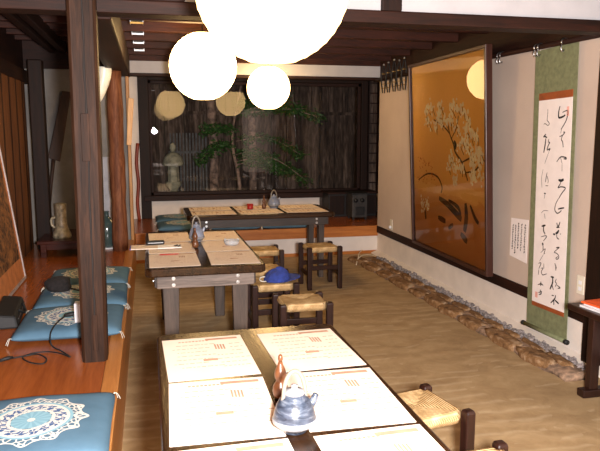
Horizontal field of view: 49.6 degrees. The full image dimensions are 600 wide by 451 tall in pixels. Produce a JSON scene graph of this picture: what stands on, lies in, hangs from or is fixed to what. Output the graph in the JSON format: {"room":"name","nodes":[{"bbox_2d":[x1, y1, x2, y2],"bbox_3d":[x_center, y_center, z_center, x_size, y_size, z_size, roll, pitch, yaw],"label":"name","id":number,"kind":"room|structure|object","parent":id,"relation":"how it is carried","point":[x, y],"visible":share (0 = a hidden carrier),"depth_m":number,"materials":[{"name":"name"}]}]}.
{"room":"japanese restaurant","nodes":[
{"label":"japanese restaurant","id":0,"kind":"room"},
{"bbox_2d":[0,73,33,257],"bbox_3d":[-1.740,0.000,2.257,0.165,1.590,8.140,-2,8,-13],"label":"wall","id":1,"kind":"structure","parent":0,"point":[13,123],"depth_m":5.66,"materials":[{"name":"wood"}]},
{"bbox_2d":[0,28,27,83],"bbox_3d":[-1.773,-1.188,2.263,0.180,0.800,8.500,-2,8,-13],"label":"trim","id":2,"kind":"structure","parent":1,"relation":"attached to","point":[11,53],"depth_m":5.65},
{"bbox_2d":[27,59,52,249],"bbox_3d":[-2.452,-0.656,6.144,0.125,1.770,0.140,-2,8,-13],"label":"trim","id":3,"kind":"structure","parent":1,"relation":"attached to","point":[35,67],"depth_m":6.07,"materials":[{"name":"wood"}]},
{"bbox_2d":[22,40,130,242],"bbox_3d":[-2.643,-0.999,6.423,1.800,2.370,0.140,-2,8,-13],"label":"wall","id":4,"kind":"structure","parent":0,"point":[56,65],"depth_m":6.50,"materials":[{"name":"grey paint"}]},
{"bbox_2d":[1,13,54,52],"bbox_3d":[-2.013,-1.478,4.644,0.060,0.090,3.440,-2,8,-13],"label":"ceiling beam","id":5,"kind":"structure","parent":4,"relation":"attached to","point":[15,19],"depth_m":4.96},
{"bbox_2d":[18,14,65,52],"bbox_3d":[-1.916,-1.482,4.667,0.060,0.090,3.440,-2,8,-13],"label":"ceiling beam","id":6,"kind":"structure","parent":4,"relation":"attached to","point":[35,21],"depth_m":5.05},
{"bbox_2d":[100,234,136,450],"bbox_3d":[-0.847,0.922,2.928,0.075,0.432,8.770,-2,8,-13],"label":"trim","id":7,"kind":"structure","parent":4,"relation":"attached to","point":[115,376],"depth_m":3.31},
{"bbox_2d":[129,77,377,218],"bbox_3d":[-0.322,-1.113,8.696,4.050,2.800,0.120,-2,8,-13],"label":"wall","id":8,"kind":"structure","parent":0,"point":[158,207],"depth_m":8.44,"materials":[{"name":"white paint"}]},
{"bbox_2d":[137,77,367,218],"bbox_3d":[-0.564,-1.043,8.597,3.030,1.830,0.180,-2,8,-13],"label":"window","id":9,"kind":"structure","parent":8,"relation":"in","point":[148,195],"depth_m":8.49,"materials":[{"name":"black wood"}]},
{"bbox_2d":[367,81,379,190],"bbox_3d":[1.230,-1.232,9.028,0.670,1.540,0.110,-2,8,-13],"label":"window","id":10,"kind":"structure","parent":8,"relation":"in","point":[373,87],"depth_m":8.96,"materials":[{"name":"brown wood"}]},
{"bbox_2d":[130,61,379,77],"bbox_3d":[-0.471,-1.730,7.226,2.840,0.125,0.112,-2,8,-13],"label":"wall","id":11,"kind":"structure","parent":0,"point":[135,66],"depth_m":7.27,"materials":[{"name":"white paint"}]},
{"bbox_2d":[130,73,378,80],"bbox_3d":[-0.472,-1.654,7.243,2.840,0.030,0.140,-2,8,-13],"label":"ceiling beam","id":12,"kind":"structure","parent":11,"relation":"attached to","point":[131,74],"depth_m":7.30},
{"bbox_2d":[129,55,380,65],"bbox_3d":[-0.469,-1.867,7.197,2.840,0.155,0.130,-2,8,-13],"label":"ceiling beam","id":13,"kind":"structure","parent":11,"relation":"on","point":[131,57],"depth_m":7.27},
{"bbox_2d":[136,236,376,259],"bbox_3d":[-0.445,0.252,7.511,2.810,0.180,0.030,-2,8,-13],"label":"wall","id":14,"kind":"structure","parent":0,"point":[357,243],"depth_m":7.66,"materials":[{"name":"white paint"}]},
{"bbox_2d":[136,250,375,263],"bbox_3d":[-0.443,0.359,7.520,2.810,0.045,0.045,-2,8,-13],"label":"baseboard","id":15,"kind":"structure","parent":14,"relation":"attached to","point":[362,251],"depth_m":7.64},
{"bbox_2d":[136,225,377,244],"bbox_3d":[-0.442,0.104,7.480,2.810,0.122,0.050,-2,8,-13],"label":"trim","id":16,"kind":"structure","parent":14,"relation":"attached to","point":[366,230],"depth_m":7.55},
{"bbox_2d":[122,253,599,450],"bbox_3d":[0.556,1.038,3.285,2.810,0.100,8.790,-2,8,-13],"label":"floor","id":17,"kind":"structure","parent":0,"point":[406,340],"depth_m":4.13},
{"bbox_2d":[0,243,124,400],"bbox_3d":[-1.888,0.864,3.339,1.765,0.430,10.050,-2,8,-13],"label":"platform","id":18,"kind":"object","parent":17,"relation":"on","point":[61,374],"depth_m":3.22,"materials":[{"name":"wood"}]},
{"bbox_2d":[0,147,26,301],"bbox_3d":[-1.997,-0.077,4.063,0.194,1.216,1.660,-2,8,-13],"label":"framed picture","id":19,"kind":"object","parent":18,"relation":"on","point":[12,269],"visible":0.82,"depth_m":4.64,"materials":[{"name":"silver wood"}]},
{"bbox_2d":[0,164,18,276],"bbox_3d":[-1.985,-0.113,4.053,0.004,0.950,1.505,-9,10,-12],"label":"artwork","id":20,"kind":"object","parent":19,"relation":"attached to","point":[9,254],"depth_m":4.61},
{"bbox_2d":[0,296,26,329],"bbox_3d":[-1.734,0.513,3.911,0.162,0.098,0.455,-3,9,-18],"label":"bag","id":21,"kind":"object","parent":18,"relation":"on","point":[12,308],"visible":0.99,"depth_m":3.82,"materials":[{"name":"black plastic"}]},
{"bbox_2d":[0,301,80,364],"bbox_3d":[-1.311,0.561,3.268,0.324,0.190,0.733,6,10,34],"label":"power adapter","id":22,"kind":"object","parent":18,"relation":"on","point":[76,313],"visible":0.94,"depth_m":3.36,"materials":[{"name":"white plastic"}]},
{"bbox_2d":[37,229,76,257],"bbox_3d":[-2.178,0.162,6.131,0.460,0.155,0.720,-2,8,-13],"label":"shelf","id":23,"kind":"object","parent":18,"relation":"on","point":[46,242],"visible":0.38,"depth_m":5.79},
{"bbox_2d":[50,203,71,238],"bbox_3d":[-2.171,-0.045,5.915,0.163,0.315,0.163,5,10,32],"label":"vase","id":24,"kind":"object","parent":23,"relation":"on","point":[61,231],"visible":1,"depth_m":5.87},
{"bbox_2d":[48,91,69,199],"bbox_3d":[-2.402,-0.580,6.433,0.321,1.482,0.091,-2,8,-13],"label":"paddle","id":25,"kind":"object","parent":18,"relation":"on","point":[55,151],"visible":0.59,"depth_m":6.38,"materials":[{"name":"brown wood"}]},
{"bbox_2d":[0,392,120,450],"bbox_3d":[-0.979,0.744,2.373,0.602,0.079,0.602,-2,8,-13],"label":"floor cushion","id":26,"kind":"object","parent":18,"relation":"on","point":[67,422],"visible":1,"depth_m":2.35,"materials":[{"name":"blue fabric"}]},
{"bbox_2d":[6,304,127,345],"bbox_3d":[-1.310,0.546,3.735,0.602,0.079,0.602,-2,8,-13],"label":"floor cushion","id":27,"kind":"object","parent":18,"relation":"on","point":[37,324],"visible":0.81,"depth_m":3.55,"materials":[{"name":"blue fabric"}]},
{"bbox_2d":[31,283,130,309],"bbox_3d":[-1.432,0.464,4.296,0.602,0.079,0.602,-2,9,-14],"label":"floor cushion","id":28,"kind":"object","parent":18,"relation":"on","point":[116,292],"visible":0.53,"depth_m":4.14,"materials":[{"name":"blue fabric"}]},
{"bbox_2d":[44,276,78,291],"bbox_3d":[-1.560,0.385,4.279,0.232,0.110,0.120,-4,9,-24],"label":"pouch","id":29,"kind":"object","parent":28,"relation":"on","point":[58,283],"visible":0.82,"depth_m":4.23,"materials":[{"name":"black fabric"}]},
{"bbox_2d":[41,266,132,290],"bbox_3d":[-1.571,0.383,4.858,0.602,0.079,0.602,-2,8,-12],"label":"floor cushion","id":30,"kind":"object","parent":18,"relation":"on","point":[114,274],"visible":0.52,"depth_m":4.80,"materials":[{"name":"blue fabric"}]},
{"bbox_2d":[66,0,108,362],"bbox_3d":[-1.005,-0.462,3.075,0.141,2.270,0.140,-2,8,-13],"label":"wooden pillar","id":31,"kind":"structure","parent":18,"relation":"on","point":[82,19],"depth_m":3.05,"materials":[{"name":"wood"}]},
{"bbox_2d":[0,0,599,35],"bbox_3d":[-0.448,-1.056,3.217,4.640,0.065,0.140,-2,8,-13],"label":"ceiling beam","id":32,"kind":"structure","parent":31,"relation":"attached to","point":[147,9],"depth_m":3.36,"materials":[{"name":"wood"}]},
{"bbox_2d":[107,71,127,251],"bbox_3d":[-1.702,-0.592,6.050,0.151,1.670,0.151,-2,8,-13],"label":"wooden pillar","id":33,"kind":"structure","parent":18,"relation":"on","point":[115,111],"depth_m":6.00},
{"bbox_2d":[98,17,129,76],"bbox_3d":[-1.421,-1.365,4.873,0.190,0.220,3.580,-2,8,-13],"label":"ceiling beam","id":34,"kind":"structure","parent":33,"relation":"on","point":[113,51],"depth_m":4.35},
{"bbox_2d":[99,66,111,100],"bbox_3d":[-1.726,-1.305,5.681,0.161,0.533,0.128,-2,8,-13],"label":"paper lantern","id":35,"kind":"object","parent":34,"relation":"hanging from","point":[105,73],"visible":0.49,"depth_m":5.64,"materials":[{"name":"white paper"}]},
{"bbox_3d":[-1.855,0.212,6.276,0.190,0.012,0.190,-2,8,-13],"label":"saucer","id":36,"kind":"object","parent":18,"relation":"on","visible":0},
{"bbox_2d":[104,211,112,247],"bbox_3d":[-1.855,0.035,6.250,0.176,0.345,0.176,-2,8,-13],"label":"flask","id":37,"kind":"object","parent":36,"relation":"on","point":[108,221],"visible":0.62,"depth_m":6.19,"materials":[{"name":"green ceramic"}]},
{"bbox_2d":[145,230,265,334],"bbox_3d":[-0.700,0.473,4.495,0.700,0.670,1.430,-2,8,-13],"label":"dining table","id":38,"kind":"object","parent":17,"relation":"on","point":[169,280],"visible":0.62,"depth_m":3.84,"materials":[{"name":"wood"}]},
{"bbox_2d":[148,232,190,241],"bbox_3d":[-0.970,0.087,4.816,0.295,0.002,0.416,-2,9,-14],"label":"place mat","id":39,"kind":"object","parent":38,"relation":"on","point":[182,236],"visible":0.99,"depth_m":4.80,"materials":[{"name":"paper"}]},
{"bbox_2d":[149,241,195,253],"bbox_3d":[-0.870,0.148,4.394,0.295,0.002,0.416,-2,9,-13],"label":"place mat","id":40,"kind":"object","parent":38,"relation":"on","point":[186,246],"visible":0.62,"depth_m":4.32,"materials":[{"name":"paper"}]},
{"bbox_2d":[130,244,173,249],"bbox_3d":[-0.997,0.144,4.388,0.291,0.008,0.150,-2,8,-13],"label":"menu board","id":41,"kind":"object","parent":40,"relation":"on","point":[132,247],"visible":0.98,"depth_m":4.35,"materials":[{"name":"wood"}]},
{"bbox_2d":[149,253,200,267],"bbox_3d":[-0.771,0.209,3.972,0.295,0.002,0.416,-2,8,-13],"label":"place mat","id":42,"kind":"object","parent":38,"relation":"on","point":[181,259],"visible":1,"depth_m":3.95,"materials":[{"name":"paper"}]},
{"bbox_2d":[189,216,204,241],"bbox_3d":[-0.734,0.023,4.603,0.113,0.186,0.113,2,8,13],"label":"teapot","id":43,"kind":"object","parent":38,"relation":"on","point":[200,232],"visible":0.85,"depth_m":4.58,"materials":[{"name":"grey ceramic"}]},
{"bbox_2d":[202,231,239,240],"bbox_3d":[-0.619,0.075,4.897,0.295,0.002,0.416,-2,8,-12],"label":"place mat","id":44,"kind":"object","parent":38,"relation":"on","point":[211,235],"visible":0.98,"depth_m":4.89,"materials":[{"name":"paper"}]},
{"bbox_2d":[201,240,249,251],"bbox_3d":[-0.520,0.136,4.475,0.295,0.002,0.416,-2,9,-13],"label":"place mat","id":45,"kind":"object","parent":38,"relation":"on","point":[218,245],"visible":0.89,"depth_m":4.43,"materials":[{"name":"paper"}]},
{"bbox_2d":[207,250,260,264],"bbox_3d":[-0.420,0.198,4.053,0.295,0.002,0.416,-2,8,-12],"label":"place mat","id":46,"kind":"object","parent":38,"relation":"on","point":[223,257],"visible":1,"depth_m":4.04,"materials":[{"name":"paper"}]},
{"bbox_2d":[134,212,377,261],"bbox_3d":[-0.113,0.153,8.229,3.935,0.430,1.230,-2,8,-13],"label":"platform","id":47,"kind":"object","parent":17,"relation":"on","point":[143,225],"depth_m":7.95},
{"bbox_2d":[135,143,140,219],"bbox_3d":[-2.038,-0.547,8.177,0.069,0.974,0.044,-2,8,-13],"label":"wooden pole","id":48,"kind":"object","parent":47,"relation":"on","point":[137,144],"visible":1,"depth_m":8.16,"materials":[{"name":"red wood"}]},
{"bbox_2d":[154,214,186,222],"bbox_3d":[-1.508,-0.087,8.088,0.602,0.079,0.602,-2,8,-13],"label":"floor cushion","id":49,"kind":"object","parent":47,"relation":"on","point":[168,217],"visible":0.44,"depth_m":7.93,"materials":[{"name":"blue fabric"}]},
{"bbox_2d":[155,220,208,231],"bbox_3d":[-1.362,-0.003,7.513,0.602,0.079,0.602,-2,9,-14],"label":"floor cushion","id":50,"kind":"object","parent":47,"relation":"on","point":[174,225],"visible":0.61,"depth_m":7.28,"materials":[{"name":"blue fabric"}]},
{"bbox_2d":[321,189,377,216],"bbox_3d":[0.663,-0.304,8.749,0.700,0.325,0.370,-2,8,-13],"label":"base cabinet","id":51,"kind":"object","parent":47,"relation":"on","point":[334,200],"visible":0.65,"depth_m":8.58,"materials":[{"name":"wood"}]},
{"bbox_2d":[345,191,369,219],"bbox_3d":[0.733,-0.258,8.363,0.240,0.345,0.280,-2,8,-13],"label":"stove","id":52,"kind":"object","parent":47,"relation":"on","point":[356,200],"visible":1,"depth_m":8.25,"materials":[{"name":"metal"}]},
{"bbox_2d":[183,204,334,276],"bbox_3d":[-0.427,0.174,6.555,1.430,0.670,0.700,-2,8,-13],"label":"dining table","id":53,"kind":"object","parent":17,"relation":"on","point":[310,219],"visible":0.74,"depth_m":6.25,"materials":[{"name":"wood"}]},
{"bbox_2d":[189,207,231,210],"bbox_3d":[-0.910,-0.169,6.573,0.416,0.002,0.295,-2,8,-13],"label":"place mat","id":54,"kind":"object","parent":53,"relation":"on","point":[195,208],"visible":1,"depth_m":6.59,"materials":[{"name":"paper"}]},
{"bbox_2d":[191,210,235,214],"bbox_3d":[-0.834,-0.122,6.250,0.416,0.002,0.295,-2,8,-13],"label":"place mat","id":55,"kind":"object","parent":53,"relation":"on","point":[230,211],"visible":1,"depth_m":6.27,"materials":[{"name":"paper"}]},
{"bbox_2d":[236,209,283,213],"bbox_3d":[-0.394,-0.136,6.352,0.416,0.002,0.295,-2,9,-14],"label":"place mat","id":56,"kind":"object","parent":53,"relation":"on","point":[265,210],"visible":1,"depth_m":6.35,"materials":[{"name":"paper"}]},
{"bbox_2d":[282,208,328,212],"bbox_3d":[0.047,-0.151,6.453,0.416,0.002,0.295,-2,8,-13],"label":"place mat","id":57,"kind":"object","parent":53,"relation":"on","point":[302,209],"visible":1,"depth_m":6.43,"materials":[{"name":"paper"}]},
{"bbox_2d":[250,244,283,292],"bbox_3d":[-0.338,0.400,5.934,0.336,0.401,0.316,-2,8,-13],"label":"stool","id":58,"kind":"object","parent":17,"relation":"on","point":[273,250],"visible":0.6,"depth_m":5.81,"materials":[{"name":"wicker"}]},
{"bbox_2d":[251,262,288,310],"bbox_3d":[-0.291,0.518,5.122,0.336,0.401,0.316,-2,9,-16],"label":"stool","id":59,"kind":"object","parent":17,"relation":"on","point":[269,266],"visible":0.18,"depth_m":4.99,"materials":[{"name":"wicker"}]},
{"bbox_2d":[248,266,299,328],"bbox_3d":[-0.184,0.536,4.663,0.376,0.498,0.316,-2,9,-15],"label":"stool","id":60,"kind":"object","parent":17,"relation":"on","point":[259,286],"depth_m":4.55,"materials":[{"name":"brown wood"}]},
{"bbox_2d":[272,291,332,326],"bbox_3d":[0.012,0.657,4.165,0.336,0.401,0.316,-2,8,-12],"label":"stool","id":61,"kind":"object","parent":17,"relation":"on","point":[307,301],"visible":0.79,"depth_m":4.11,"materials":[{"name":"brown wood"}]},
{"bbox_2d":[157,324,450,450],"bbox_3d":[-0.052,0.843,1.952,0.700,0.670,1.430,-2,8,-13],"label":"dining table","id":62,"kind":"object","parent":17,"relation":"on","point":[262,358],"visible":0.09,"depth_m":2.05,"materials":[{"name":"wood"}]},
{"bbox_2d":[162,335,260,381],"bbox_3d":[-0.322,0.457,2.273,0.295,0.002,0.416,-2,9,-15],"label":"place mat","id":63,"kind":"object","parent":62,"relation":"on","point":[220,356],"visible":1,"depth_m":2.25,"materials":[{"name":"paper"}]},
{"bbox_2d":[169,377,285,446],"bbox_3d":[-0.223,0.518,1.851,0.295,0.002,0.416,-2,8,-11],"label":"place mat","id":64,"kind":"object","parent":62,"relation":"on","point":[213,411],"visible":1,"depth_m":1.82,"materials":[{"name":"paper"}]},
{"bbox_2d":[184,438,293,450],"bbox_3d":[-0.123,0.579,1.429,0.295,0.002,0.416,-2,9,-14],"label":"place mat","id":65,"kind":"object","parent":62,"relation":"on","point":[279,444],"visible":1,"depth_m":1.62,"materials":[{"name":"paper"}]},
{"bbox_2d":[273,354,287,399],"bbox_3d":[-0.057,0.442,1.908,0.047,0.132,0.047,-2,8,-13],"label":"spice shaker","id":66,"kind":"object","parent":62,"relation":"on","point":[280,371],"visible":0.81,"depth_m":1.90,"materials":[{"name":"brown wood"}]},
{"bbox_2d":[272,369,318,435],"bbox_3d":[-0.010,0.455,1.698,0.127,0.167,0.118,-3,9,-20],"label":"teapot","id":67,"kind":"object","parent":62,"relation":"on","point":[294,414],"visible":1,"depth_m":1.67,"materials":[{"name":"blue ceramic"}]},
{"bbox_2d":[257,328,365,371],"bbox_3d":[0.029,0.445,2.354,0.295,0.002,0.416,-2,9,-14],"label":"place mat","id":68,"kind":"object","parent":62,"relation":"on","point":[303,350],"visible":0.99,"depth_m":2.33,"materials":[{"name":"paper"}]},
{"bbox_2d":[286,367,415,431],"bbox_3d":[0.128,0.506,1.932,0.295,0.002,0.416,-2,8,-12],"label":"place mat","id":69,"kind":"object","parent":62,"relation":"on","point":[356,397],"visible":0.94,"depth_m":1.90,"materials":[{"name":"paper"}]},
{"bbox_2d":[313,424,444,450],"bbox_3d":[0.228,0.568,1.510,0.295,0.002,0.416,-2,9,-14],"label":"place mat","id":70,"kind":"object","parent":62,"relation":"on","point":[409,437],"visible":1,"depth_m":1.65,"materials":[{"name":"paper"}]},
{"bbox_2d":[298,241,342,290],"bbox_3d":[0.189,0.373,6.117,0.336,0.401,0.316,-2,9,-16],"label":"stool","id":71,"kind":"object","parent":17,"relation":"on","point":[322,247],"visible":1,"depth_m":6.02,"materials":[{"name":"brown wood"}]},
{"bbox_2d":[397,383,475,450],"bbox_3d":[0.450,0.890,2.565,0.336,0.401,0.316,-4,9,-24],"label":"stool","id":72,"kind":"object","parent":17,"relation":"on","point":[436,412],"visible":0.53,"depth_m":2.48,"materials":[{"name":"wicker"}]},
{"bbox_2d":[365,257,598,381],"bbox_3d":[1.195,0.631,5.602,0.348,0.040,3.720,-2,8,-13],"label":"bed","id":73,"kind":"object","parent":17,"relation":"on","point":[566,373],"visible":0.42,"depth_m":4.00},
{"bbox_2d":[361,261,381,271],"bbox_3d":[0.760,0.459,6.893,0.143,0.107,0.407,-2,9,-15],"label":"stone","id":74,"kind":"object","parent":73,"relation":"in","point":[370,266],"visible":0.7,"depth_m":6.84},
{"bbox_2d":[388,276,414,290],"bbox_3d":[0.968,0.563,6.173,0.144,0.092,0.479,-2,8,-13],"label":"stone","id":75,"kind":"object","parent":73,"relation":"in","point":[401,283],"visible":0.77,"depth_m":6.10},
{"bbox_2d":[424,294,447,308],"bbox_3d":[1.152,0.657,5.521,0.136,0.090,0.351,-1,8,-10],"label":"stone","id":76,"kind":"object","parent":73,"relation":"in","point":[434,300],"visible":0.78,"depth_m":5.48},
{"bbox_2d":[438,304,463,317],"bbox_3d":[1.218,0.707,5.206,0.158,0.106,0.288,-2,8,-12],"label":"stone","id":77,"kind":"object","parent":73,"relation":"in","point":[450,310],"visible":0.68,"depth_m":5.17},
{"bbox_2d":[458,315,487,330],"bbox_3d":[1.309,0.747,4.912,0.154,0.089,0.318,-2,8,-13],"label":"stone","id":78,"kind":"object","parent":73,"relation":"in","point":[469,321],"visible":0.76,"depth_m":4.86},
{"bbox_2d":[376,256,585,370],"bbox_3d":[1.319,0.617,5.626,0.133,0.058,3.634,-2,9,-13],"label":"gravel","id":79,"kind":"object","parent":73,"relation":"on","point":[543,344],"visible":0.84,"depth_m":5.02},
{"bbox_2d":[484,326,522,350],"bbox_3d":[1.407,0.802,4.528,0.146,0.088,0.432,-1,8,-9],"label":"stone","id":80,"kind":"object","parent":73,"relation":"in","point":[497,336],"visible":0.8,"depth_m":4.47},
{"bbox_2d":[516,346,556,367],"bbox_3d":[1.510,0.857,4.147,0.165,0.109,0.344,-3,9,-19],"label":"stone","id":81,"kind":"object","parent":73,"relation":"in","point":[538,358],"visible":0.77,"depth_m":4.10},
{"bbox_2d":[547,352,574,366],"bbox_3d":[1.623,0.858,4.066,0.070,0.072,0.265,-2,8,-11],"label":"stone","id":82,"kind":"object","parent":73,"relation":"in","point":[562,361],"visible":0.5,"depth_m":4.02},
{"bbox_2d":[469,440,507,450],"bbox_3d":[0.580,0.961,2.076,0.336,0.401,0.316,-2,9,-16],"label":"stool","id":83,"kind":"object","parent":17,"relation":"on","point":[497,445],"visible":1,"depth_m":2.20,"materials":[{"name":"brown wood"}]},
{"bbox_2d":[567,302,599,397],"bbox_3d":[1.793,0.751,3.177,0.360,0.500,1.100,-2,8,-13],"label":"side table","id":84,"kind":"object","parent":17,"relation":"on","point":[591,389],"visible":0.96,"depth_m":3.55,"materials":[{"name":"brown wood"}]},
{"bbox_2d":[185,0,599,19],"bbox_3d":[0.623,-1.399,3.419,2.440,0.555,0.080,-2,8,-13],"label":"wall","id":85,"kind":"structure","parent":0,"point":[568,9],"depth_m":3.52,"materials":[{"name":"white paint"}]},
{"bbox_2d":[381,0,401,10],"bbox_3d":[0.462,-1.394,3.382,0.110,0.555,0.130,-2,8,-13],"label":"trim","id":86,"kind":"structure","parent":85,"relation":"attached to","point":[386,5],"depth_m":3.36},
{"bbox_2d":[377,32,599,353],"bbox_3d":[1.978,-0.345,3.419,0.130,2.800,8.790,-2,8,-13],"label":"wall","id":87,"kind":"structure","parent":0,"point":[513,80],"depth_m":4.94,"materials":[{"name":"white paint"}]},
{"bbox_2d":[408,44,492,276],"bbox_3d":[1.265,-0.578,5.643,0.142,1.743,1.600,-2,8,-11],"label":"framed painting","id":88,"kind":"object","parent":87,"relation":"attached to","point":[451,121],"visible":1,"depth_m":5.46,"materials":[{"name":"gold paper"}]},
{"bbox_2d":[377,226,582,322],"bbox_3d":[1.921,0.656,3.551,0.026,0.080,8.790,-2,8,-13],"label":"trim","id":89,"kind":"structure","parent":87,"relation":"attached to","point":[505,283],"depth_m":5.41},
{"bbox_2d":[371,250,599,377],"bbox_3d":[1.358,0.605,5.813,0.085,0.050,4.120,-2,8,-13],"label":"baseboard","id":90,"kind":"structure","parent":87,"relation":"attached to","point":[563,349],"depth_m":5.12,"materials":[{"name":"white paint"}]},
{"bbox_2d":[375,35,599,81],"bbox_3d":[1.417,-1.306,5.228,0.099,0.096,4.600,-2,8,-13],"label":"rail","id":91,"kind":"object","parent":87,"relation":"attached to","point":[564,41],"visible":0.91,"depth_m":4.33,"materials":[{"name":"metal"}]},
{"bbox_2d":[521,42,578,344],"bbox_3d":[1.670,-0.222,4.333,0.034,1.969,0.544,-2,8,-13],"label":"scroll","id":92,"kind":"object","parent":91,"relation":"hanging from","point":[556,71],"visible":0.97,"depth_m":4.33,"materials":[{"name":"green fabric"}]},
{"bbox_2d":[510,218,528,262],"bbox_3d":[1.615,0.102,4.797,0.004,0.317,0.225,-2,8,-13],"label":"note","id":93,"kind":"object","parent":87,"relation":"attached to","point":[518,238],"visible":1,"depth_m":4.79,"materials":[{"name":"paper"}]},
{"bbox_2d":[576,275,584,294],"bbox_3d":[1.778,0.376,4.120,0.010,0.120,0.070,-2,8,-13],"label":"wall outlet","id":94,"kind":"object","parent":87,"relation":"attached to","point":[580,279],"visible":1,"depth_m":4.11,"materials":[{"name":"beige plastic"}]},
{"bbox_2d":[581,68,599,365],"bbox_3d":[1.823,-0.126,3.887,0.095,2.030,0.140,-2,8,-13],"label":"trim","id":95,"kind":"structure","parent":87,"relation":"attached to","point":[592,286],"depth_m":3.91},
{"bbox_3d":[-2.032,-1.145,7.422,0.150,2.370,1.550,-2,8,-13],"label":"wall","id":96,"kind":"structure","parent":0,"visible":0},
{"bbox_2d":[125,76,134,239],"bbox_3d":[-1.750,-0.833,6.668,0.030,1.970,0.160,-2,8,-13],"label":"trim","id":97,"kind":"structure","parent":96,"relation":"attached to","point":[126,77],"depth_m":6.64,"materials":[{"name":"beige wood"}]},
{"bbox_2d":[127,98,133,144],"bbox_3d":[-1.703,-1.043,6.516,0.086,0.469,0.025,-2,8,-13],"label":"wooden plaque","id":98,"kind":"object","parent":96,"relation":"hanging from","point":[130,100],"visible":1,"depth_m":6.50,"materials":[{"name":"brown wood"}]},
{"bbox_3d":[-0.385,-1.682,5.211,5.700,0.070,3.850,-2,8,-13],"label":"ceiling","id":99,"kind":"structure","parent":0,"visible":0},
{"bbox_2d":[0,13,66,23],"bbox_3d":[-1.966,-1.580,4.957,0.900,0.060,0.050,-2,8,-13],"label":"ceiling beam","id":100,"kind":"structure","parent":99,"relation":"attached to","point":[46,18],"depth_m":4.95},
{"bbox_2d":[0,21,66,29],"bbox_3d":[-2.047,-1.630,5.304,0.900,0.060,0.050,-2,8,-13],"label":"ceiling beam","id":101,"kind":"structure","parent":99,"relation":"attached to","point":[9,25],"depth_m":5.28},
{"bbox_2d":[6,28,67,35],"bbox_3d":[-2.129,-1.681,5.651,0.900,0.060,0.050,-2,8,-13],"label":"ceiling beam","id":102,"kind":"structure","parent":99,"relation":"attached to","point":[8,31],"depth_m":5.58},
{"bbox_2d":[169,24,236,99],"bbox_3d":[-0.734,-1.280,4.912,0.507,0.641,0.507,-6,10,-35],"label":"paper lantern","id":103,"kind":"object","parent":99,"relation":"hanging from","point":[200,67],"visible":0.96,"depth_m":4.74,"materials":[{"name":"paper"}]},
{"bbox_2d":[128,49,391,61],"bbox_3d":[-0.385,-1.823,6.840,2.840,0.120,0.070,-2,8,-13],"label":"ceiling beam","id":104,"kind":"structure","parent":99,"relation":"attached to","point":[151,52],"depth_m":6.97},
{"bbox_2d":[126,41,409,55],"bbox_3d":[-0.265,-1.749,6.329,2.840,0.120,0.070,-2,8,-13],"label":"ceiling beam","id":105,"kind":"structure","parent":99,"relation":"attached to","point":[147,45],"depth_m":6.45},
{"bbox_2d":[247,64,289,108],"bbox_3d":[-0.335,-1.567,6.904,0.460,0.645,0.460,-2,8,-13],"label":"paper lantern","id":106,"kind":"object","parent":99,"relation":"hanging from","point":[268,86],"visible":1,"depth_m":6.76,"materials":[{"name":"paper"}]},
{"bbox_2d":[124,32,431,49],"bbox_3d":[-0.145,-1.675,5.818,2.840,0.120,0.070,-2,8,-13],"label":"ceiling beam","id":107,"kind":"structure","parent":99,"relation":"attached to","point":[148,37],"depth_m":5.93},
{"bbox_2d":[121,21,458,42],"bbox_3d":[-0.024,-1.600,5.307,2.840,0.120,0.070,-2,8,-13],"label":"ceiling beam","id":108,"kind":"structure","parent":99,"relation":"attached to","point":[147,27],"depth_m":5.39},
{"bbox_2d":[120,18,488,33],"bbox_3d":[0.096,-1.526,4.797,2.840,0.120,0.070,-2,8,-13],"label":"ceiling beam","id":109,"kind":"structure","parent":99,"relation":"attached to","point":[122,19],"depth_m":4.88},
{"bbox_3d":[0.610,-1.360,0.942,5.700,0.080,4.920,-2,8,-13],"label":"ceiling","id":110,"kind":"structure","parent":0,"visible":0},
{"bbox_2d":[196,0,347,63],"bbox_3d":[-0.094,-1.022,2.153,0.524,0.937,0.524,-1,8,-9],"label":"paper lantern","id":111,"kind":"object","parent":110,"relation":"hanging from","point":[254,31],"visible":1,"depth_m":2.05,"materials":[{"name":"paper"}]},
{"bbox_3d":[-0.137,-0.037,11.723,13.000,0.300,5.330,-2,8,-13],"label":"ground","id":112,"kind":"structure","parent":0,"visible":0},
{"bbox_2d":[162,142,183,191],"bbox_3d":[-1.920,-0.599,9.889,0.330,1.340,0.330,-2,8,-13],"label":"stone lantern","id":113,"kind":"object","parent":112,"relation":"on","point":[173,160],"visible":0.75,"depth_m":9.78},
{"bbox_2d":[169,133,208,190],"bbox_3d":[-1.691,-0.726,10.347,0.760,1.480,0.035,-2,8,-13],"label":"fence","id":114,"kind":"object","parent":112,"relation":"on","point":[176,151],"visible":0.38,"depth_m":10.28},
{"bbox_2d":[206,98,218,190],"bbox_3d":[-1.370,-1.477,10.150,0.192,3.105,0.158,-2,8,-13],"label":"trunk","id":115,"kind":"object","parent":112,"relation":"on","point":[210,104],"visible":0.38,"depth_m":10.15,"materials":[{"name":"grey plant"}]},
{"bbox_2d":[246,85,256,189],"bbox_3d":[-0.768,-1.504,10.339,0.160,3.104,0.126,-2,8,-13],"label":"trunk","id":116,"kind":"object","parent":112,"relation":"on","point":[251,121],"visible":0.23,"depth_m":10.33,"materials":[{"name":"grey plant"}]},
{"bbox_2d":[151,84,356,191],"bbox_3d":[-0.064,-1.682,10.737,8.007,3.260,0.136,-2,8,-13],"label":"fence","id":117,"kind":"object","parent":112,"relation":"on","point":[331,145],"visible":0.1,"depth_m":10.66,"materials":[{"name":"brown wood"}]},
{"bbox_2d":[192,85,327,189],"bbox_3d":[-0.617,-1.002,9.669,2.091,2.207,0.529,-2,8,-10],"label":"tree","id":118,"kind":"object","parent":112,"relation":"on","point":[256,159],"visible":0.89,"depth_m":9.62,"materials":[{"name":"green plant"}]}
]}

